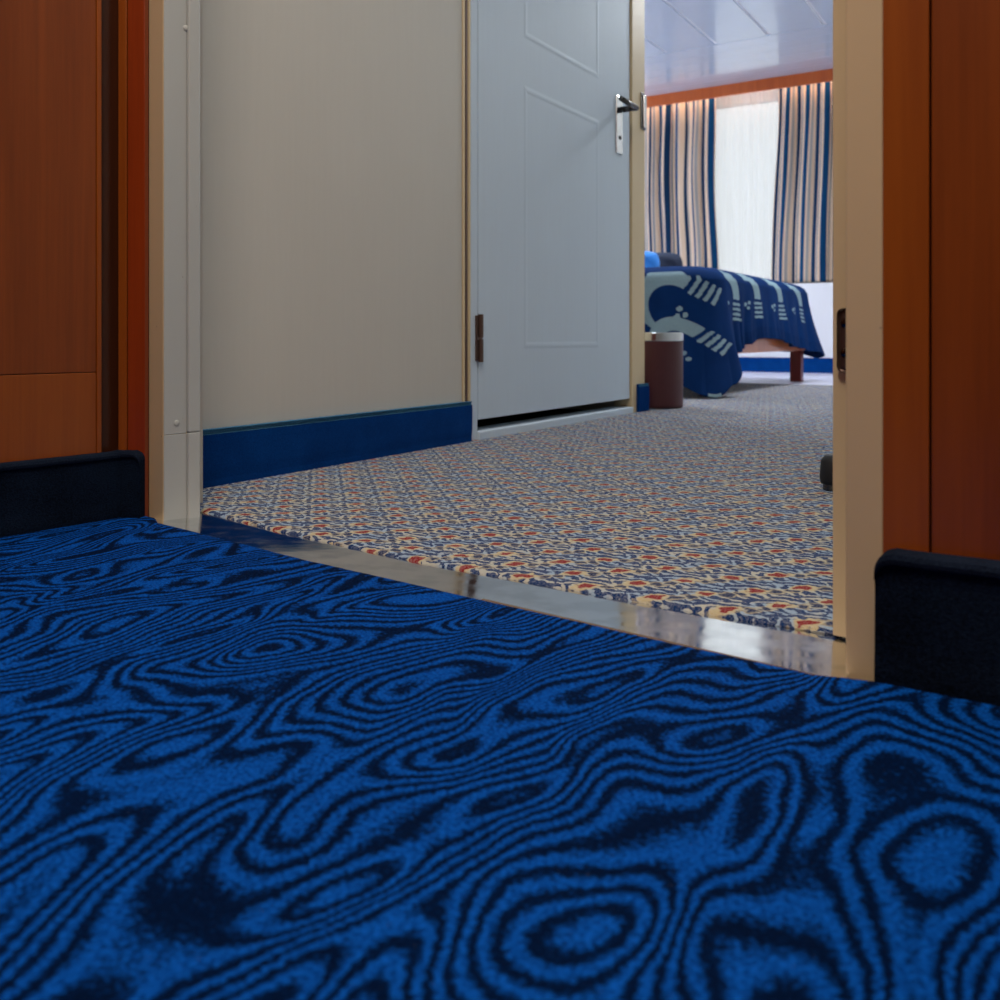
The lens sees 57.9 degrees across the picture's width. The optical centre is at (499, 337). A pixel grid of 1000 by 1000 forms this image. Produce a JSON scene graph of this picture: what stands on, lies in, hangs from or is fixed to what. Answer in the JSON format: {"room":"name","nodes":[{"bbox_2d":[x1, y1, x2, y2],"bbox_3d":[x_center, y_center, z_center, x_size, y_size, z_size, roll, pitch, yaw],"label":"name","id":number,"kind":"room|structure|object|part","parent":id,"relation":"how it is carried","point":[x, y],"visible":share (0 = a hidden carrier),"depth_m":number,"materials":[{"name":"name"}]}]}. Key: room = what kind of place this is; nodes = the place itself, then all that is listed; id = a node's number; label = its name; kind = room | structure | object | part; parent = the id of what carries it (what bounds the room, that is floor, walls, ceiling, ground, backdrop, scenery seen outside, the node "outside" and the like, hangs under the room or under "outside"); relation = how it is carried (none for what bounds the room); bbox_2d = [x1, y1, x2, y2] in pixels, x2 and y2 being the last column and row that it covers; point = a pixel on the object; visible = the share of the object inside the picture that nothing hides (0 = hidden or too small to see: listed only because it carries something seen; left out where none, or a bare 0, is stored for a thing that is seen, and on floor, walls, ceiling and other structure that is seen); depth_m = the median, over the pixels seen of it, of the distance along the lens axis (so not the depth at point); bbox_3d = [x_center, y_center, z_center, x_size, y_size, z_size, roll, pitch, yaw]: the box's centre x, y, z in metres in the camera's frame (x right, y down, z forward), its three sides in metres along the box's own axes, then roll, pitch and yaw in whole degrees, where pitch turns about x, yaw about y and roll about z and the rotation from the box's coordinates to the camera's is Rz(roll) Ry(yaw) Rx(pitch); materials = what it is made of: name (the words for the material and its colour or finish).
{"room":"ship interior","nodes":[
{"label":"ship interior","id":0,"kind":"room"},
{"bbox_2d":[0,0,117,462],"bbox_3d":[-1.299,-0.791,0.217,0.052,2.062,2.680,0,0,38],"label":"wall","id":1,"kind":"structure","parent":0,"point":[59,58],"depth_m":1.13,"materials":[{"name":"brown wood"}]},
{"bbox_3d":[-0.919,0.142,0.675,0.012,0.195,1.270,0,0,38],"label":"wood panel","id":2,"kind":"part","parent":1,"relation":"part of","materials":[{"name":"brown wood"}]},
{"bbox_3d":[-0.919,-0.889,0.675,0.012,1.866,1.270,0,0,38],"label":"wood panel","id":3,"kind":"part","parent":1,"relation":"part of","materials":[{"name":"brown wood"}]},
{"bbox_2d":[0,451,121,537],"bbox_3d":[-1.298,0.194,0.166,0.017,0.091,2.600,0,0,38],"label":"baseboard","id":4,"kind":"structure","parent":1,"relation":"attached to","point":[42,494],"depth_m":1.12,"materials":[{"name":"black carpet"}]},
{"bbox_3d":[-0.526,-0.791,1.178,0.014,2.062,0.006,0,0,38],"label":"edge moulding","id":5,"kind":"part","parent":1,"relation":"part of","materials":[{"name":"brown wood"}]},
{"bbox_2d":[118,0,148,516],"bbox_3d":[-0.490,-0.791,1.219,0.048,2.062,0.050,0,0,6],"label":"wall","id":6,"kind":"structure","parent":0,"point":[133,15],"depth_m":1.20,"materials":[{"name":"brown wood"}]},
{"bbox_2d":[112,450,144,517],"bbox_3d":[-0.489,0.194,1.187,0.038,0.092,0.016,0,0,6],"label":"baseboard","id":7,"kind":"structure","parent":6,"relation":"attached to","point":[132,462],"depth_m":1.18,"materials":[{"name":"black carpet"}]},
{"bbox_2d":[149,0,199,520],"bbox_3d":[-0.437,-0.769,1.215,0.041,2.042,0.052,0,0,38],"label":"door frame","id":8,"kind":"structure","parent":6,"relation":"attached to","point":[174,25],"depth_m":1.20,"materials":[{"name":"beige paint"}]},
{"bbox_2d":[199,0,202,502],"bbox_3d":[-1.287,-0.786,1.952,2.125,2.072,0.050,0,0,38],"label":"wall","id":9,"kind":"structure","parent":0,"point":[201,1],"depth_m":1.32,"materials":[{"name":"beige paint"}]},
{"bbox_2d":[203,0,461,428],"bbox_3d":[-0.331,-0.786,1.749,0.060,2.072,0.825,0,0,32],"label":"wall","id":10,"kind":"structure","parent":0,"point":[332,129],"depth_m":1.71,"materials":[{"name":"beige paint"}]},
{"bbox_2d":[203,401,472,487],"bbox_3d":[-0.292,0.193,1.740,0.014,0.093,0.850,0,0,32],"label":"baseboard","id":11,"kind":"structure","parent":10,"relation":"attached to","point":[232,454],"depth_m":1.68,"materials":[{"name":"blue carpet"}]},
{"bbox_2d":[462,0,469,401],"bbox_3d":[-0.102,-0.786,2.115,0.063,2.072,0.036,0,0,32],"label":"trim","id":12,"kind":"structure","parent":10,"relation":"attached to","point":[465,3],"depth_m":2.10,"materials":[{"name":"beige paint"}]},
{"bbox_2d":[470,0,476,439],"bbox_3d":[-0.086,-0.765,2.143,0.061,2.030,0.028,0,0,32],"label":"trim","id":13,"kind":"structure","parent":10,"relation":"attached to","point":[473,3],"depth_m":2.12,"materials":[{"name":"white paint"}]},
{"bbox_2d":[475,0,638,419],"bbox_3d":[0.189,-0.788,2.507,0.104,1.964,0.903,0,0,32],"label":"door","id":14,"kind":"structure","parent":10,"relation":"in","point":[554,106],"depth_m":2.45,"materials":[{"name":"white paint"}]},
{"bbox_3d":[0.179,-1.221,2.516,0.001,0.898,0.449,0,0,32],"label":"panel moulding","id":15,"kind":"part","parent":14,"relation":"part of","materials":[{"name":"white paint"}]},
{"bbox_3d":[0.179,-0.311,2.516,0.001,0.683,0.449,0,0,32],"label":"panel moulding","id":16,"kind":"part","parent":14,"relation":"part of","materials":[{"name":"white paint"}]},
{"bbox_3d":[0.373,-0.665,2.826,0.004,0.179,0.047,0,0,32],"label":"handle plate","id":17,"kind":"part","parent":14,"relation":"part of","materials":[{"name":"silver metal"}]},
{"bbox_3d":[0.392,-0.714,2.753,0.017,0.019,0.123,0,0,31],"label":"lever","id":18,"kind":"part","parent":14,"relation":"part of","materials":[{"name":"metal"}]},
{"bbox_2d":[0,372,999,999],"bbox_3d":[0.456,0.243,2.411,6.982,0.017,8.887,0,0,34],"label":"floor","id":19,"kind":"structure","parent":0,"point":[229,770],"depth_m":0.51,"materials":[{"name":"carpet"}]},
{"bbox_2d":[645,332,683,408],"bbox_3d":[0.538,0.111,3.145,0.198,0.259,0.198,0,0,0],"label":"waste bin","id":20,"kind":"object","parent":19,"relation":"on","point":[663,350],"visible":0.58,"depth_m":3.05,"materials":[{"name":"brown metal"}]},
{"bbox_2d":[699,339,804,395],"bbox_3d":[0.393,0.000,4.904,2.100,0.480,1.610,0,0,32],"label":"bed","id":21,"kind":"object","parent":19,"relation":"on","point":[760,345],"visible":0.17,"depth_m":4.64,"materials":[{"name":"brown wood"}]},
{"bbox_2d":[645,266,824,397],"bbox_3d":[0.617,-0.041,4.743,1.756,0.556,1.836,0,0,32],"label":"blanket","id":22,"kind":"object","parent":21,"relation":"on","point":[718,312],"visible":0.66,"depth_m":3.73,"materials":[{"name":"blue fabric"}]},
{"bbox_2d":[645,251,659,266],"bbox_3d":[0.739,-0.402,5.025,0.309,0.160,0.117,0,0,28],"label":"cushion","id":23,"kind":"object","parent":22,"relation":"on","point":[651,258],"visible":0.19,"depth_m":4.94,"materials":[{"name":"blue fabric"}]},
{"bbox_2d":[657,252,682,266],"bbox_3d":[0.855,-0.402,5.118,0.371,0.160,0.105,0,0,30],"label":"cushion","id":24,"kind":"object","parent":22,"relation":"on","point":[666,259],"visible":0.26,"depth_m":5.03,"materials":[{"name":"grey fabric"}]},
{"bbox_3d":[1.273,0.017,4.359,0.030,0.103,1.590,0,0,32],"label":"rail","id":25,"kind":"part","parent":21,"relation":"part of","materials":[{"name":"brown wood"}]},
{"bbox_3d":[1.641,0.154,5.001,0.060,0.172,0.060,0,0,32],"label":"leg","id":26,"kind":"part","parent":21,"relation":"part of","materials":[{"name":"brown wood"}]},
{"bbox_2d":[819,454,832,491],"bbox_3d":[0.532,0.212,1.428,0.052,0.055,0.052,0,0,0],"label":"door stop","id":27,"kind":"object","parent":19,"relation":"on","point":[826,465],"visible":0.34,"depth_m":1.42,"materials":[{"name":"rubber"}]},
{"bbox_2d":[559,401,613,409],"bbox_3d":[-0.859,-0.786,3.770,2.966,2.072,0.102,0,0,32],"label":"wall","id":28,"kind":"structure","parent":0,"point":[609,403],"depth_m":2.98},
{"bbox_2d":[477,406,632,439],"bbox_3d":[0.162,0.236,2.536,0.068,0.031,0.906,0,0,32],"label":"threshold","id":29,"kind":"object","parent":28,"relation":"attached to","point":[489,431],"depth_m":2.44,"materials":[{"name":"white paint"}]},
{"bbox_2d":[614,0,646,411],"bbox_3d":[0.428,-0.765,2.962,0.072,2.030,0.103,0,0,32],"label":"trim","id":30,"kind":"structure","parent":28,"relation":"attached to","point":[637,119],"depth_m":2.93,"materials":[{"name":"beige paint"}]},
{"bbox_3d":[0.470,-0.745,2.974,0.003,0.120,0.035,0,0,32],"label":"keeper plate","id":31,"kind":"part","parent":30,"relation":"part of","materials":[{"name":"metal"}]},
{"bbox_2d":[637,383,648,411],"bbox_3d":[0.470,0.195,2.963,0.014,0.090,0.081,0,0,32],"label":"baseboard","id":32,"kind":"structure","parent":28,"relation":"attached to","point":[642,389],"depth_m":2.95,"materials":[{"name":"blue carpet"}]},
{"bbox_2d":[645,0,832,95],"bbox_3d":[0.125,-1.845,4.188,4.200,0.053,6.150,0,0,32],"label":"ceiling","id":33,"kind":"structure","parent":0,"point":[690,44],"depth_m":5.53,"materials":[{"name":"white paint"}]},
{"bbox_2d":[645,98,718,268],"bbox_3d":[1.080,-1.090,6.947,1.208,1.404,0.093,0,0,32],"label":"curtain","id":34,"kind":"object","parent":33,"relation":"hanging from","point":[680,138],"visible":0.44,"depth_m":6.76,"materials":[{"name":"fabric"}]},
{"bbox_2d":[647,69,832,107],"bbox_3d":[1.541,-1.778,6.560,4.085,0.080,0.045,0,0,32],"label":"rail","id":35,"kind":"object","parent":33,"relation":"attached to","point":[820,76],"visible":0.23,"depth_m":6.42,"materials":[{"name":"orange wood"}]},
{"bbox_2d":[771,81,832,282],"bbox_3d":[2.350,-1.090,6.161,1.010,1.404,0.096,0,0,32],"label":"curtain","id":36,"kind":"object","parent":33,"relation":"hanging from","point":[802,229],"visible":0.4,"depth_m":6.29,"materials":[{"name":"fabric"}]},
{"bbox_2d":[738,283,832,357],"bbox_3d":[1.605,-0.069,6.669,4.100,0.618,0.173,0,0,32],"label":"wall","id":37,"kind":"structure","parent":0,"point":[820,295],"depth_m":6.20,"materials":[{"name":"white paint"}]},
{"bbox_2d":[739,357,832,372],"bbox_3d":[1.551,0.188,6.591,4.090,0.103,0.015,0,0,32],"label":"baseboard","id":38,"kind":"structure","parent":37,"relation":"attached to","point":[748,364],"depth_m":6.33,"materials":[{"name":"blue carpet"}]},
{"bbox_2d":[883,0,999,559],"bbox_3d":[1.321,-0.791,-0.041,2.500,2.062,0.050,0,0,34],"label":"wall","id":39,"kind":"structure","parent":0,"point":[941,58],"depth_m":0.61,"materials":[{"name":"brown wood"}]},
{"bbox_2d":[156,513,849,677],"bbox_3d":[-0.091,0.245,0.939,0.898,0.016,0.133,0,0,38],"label":"threshold","id":40,"kind":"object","parent":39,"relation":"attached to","point":[822,655],"depth_m":0.81,"materials":[{"name":"metal"}]},
{"bbox_2d":[480,599,820,675],"bbox_3d":[0.104,0.238,0.725,0.308,0.002,0.007,0,0,38],"label":"trim","id":41,"kind":"structure","parent":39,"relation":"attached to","point":[671,642],"depth_m":0.72,"materials":[{"name":"silver metal"}]},
{"bbox_3d":[0.284,-0.791,0.630,0.030,2.062,0.012,0,0,34],"label":"wood panel","id":42,"kind":"part","parent":39,"relation":"part of","materials":[{"name":"brown wood"}]},
{"bbox_2d":[874,548,999,705],"bbox_3d":[1.279,0.193,-0.056,2.451,0.094,0.020,0,0,34],"label":"baseboard","id":43,"kind":"structure","parent":39,"relation":"attached to","point":[937,615],"depth_m":0.60,"materials":[{"name":"black carpet"}]},
{"bbox_3d":[0.741,-0.791,0.324,1.068,2.062,0.012,0,0,34],"label":"wood panel","id":44,"kind":"part","parent":39,"relation":"part of","materials":[{"name":"brown wood"}]},
{"bbox_3d":[1.895,-0.786,3.190,3.202,2.072,5.114,0,0,0],"label":"wall","id":45,"kind":"structure","parent":0,"visible":0},
{"bbox_2d":[833,0,882,680],"bbox_3d":[0.279,-0.769,0.697,0.062,2.042,0.115,0,0,38],"label":"door frame","id":46,"kind":"structure","parent":45,"relation":"attached to","point":[857,24],"depth_m":0.64,"materials":[{"name":"beige paint"}]},
{"bbox_3d":[0.280,0.002,0.730,0.014,0.051,0.006,0,0,38],"label":"keeper plate","id":47,"kind":"part","parent":46,"relation":"part of","materials":[{"name":"brown metal"}]},
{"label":"wall window","id":48,"kind":"structure","parent":0,"visible":0},
{"bbox_2d":[715,89,809,282],"bbox_3d":[1.752,-1.091,6.620,1.401,1.402,0.039,0,0,32],"label":"sheer curtain","id":49,"kind":"object","parent":48,"relation":"hanging from","point":[746,124],"visible":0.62,"depth_m":6.59,"materials":[{"name":"white fabric"}]}
]}

